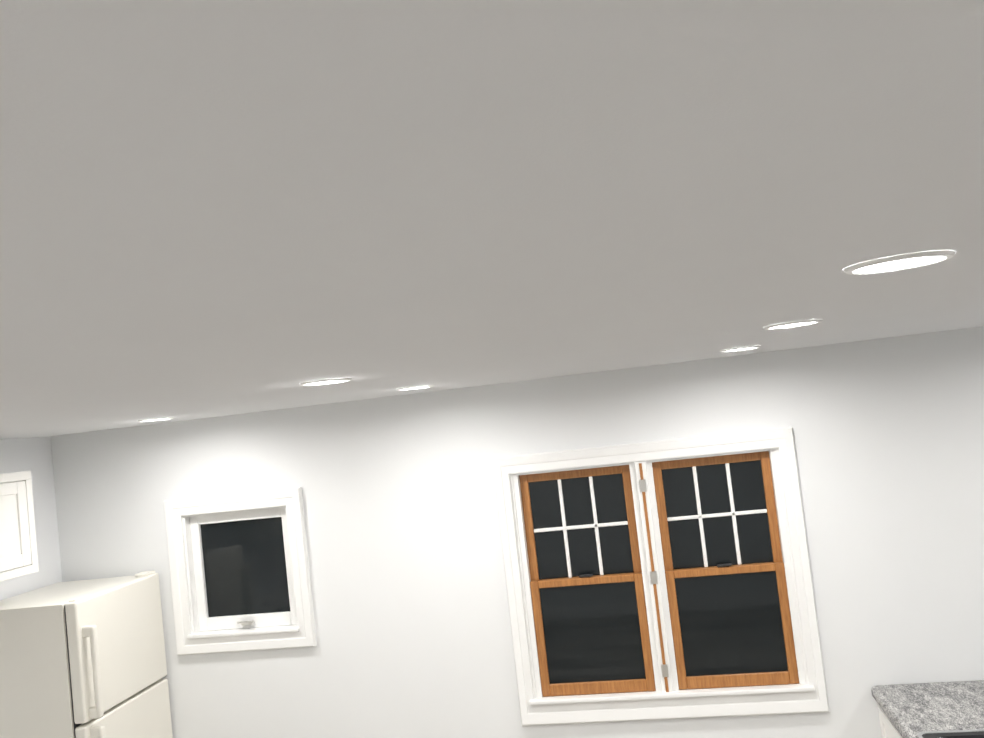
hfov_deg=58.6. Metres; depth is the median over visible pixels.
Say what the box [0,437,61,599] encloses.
wall
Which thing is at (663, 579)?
double window
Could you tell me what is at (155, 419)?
recessed light
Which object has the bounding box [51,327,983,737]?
wall
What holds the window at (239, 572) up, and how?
in the wall at (407, 575)
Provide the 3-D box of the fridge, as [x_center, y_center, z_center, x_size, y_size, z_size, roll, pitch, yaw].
[-2.034,1.924,4.383,0.660,1.654,0.736,-7,-3,8]
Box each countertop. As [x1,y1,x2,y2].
[871,680,983,737]
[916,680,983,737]
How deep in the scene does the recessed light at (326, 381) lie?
2.73 m
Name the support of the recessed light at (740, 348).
in the ceiling
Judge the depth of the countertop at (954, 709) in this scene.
3.73 m
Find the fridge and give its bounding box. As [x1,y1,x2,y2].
[0,570,172,737]
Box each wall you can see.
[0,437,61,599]
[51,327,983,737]
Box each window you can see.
[164,487,316,654]
[492,427,828,725]
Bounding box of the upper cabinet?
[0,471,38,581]
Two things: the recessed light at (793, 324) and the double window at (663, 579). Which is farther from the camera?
the double window at (663, 579)
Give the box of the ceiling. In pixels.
[0,0,983,438]
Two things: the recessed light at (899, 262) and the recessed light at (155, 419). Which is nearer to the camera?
the recessed light at (899, 262)
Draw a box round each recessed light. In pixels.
[138,417,173,421]
[300,378,351,385]
[397,385,433,389]
[720,346,760,351]
[763,319,822,329]
[843,250,955,274]
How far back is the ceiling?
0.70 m

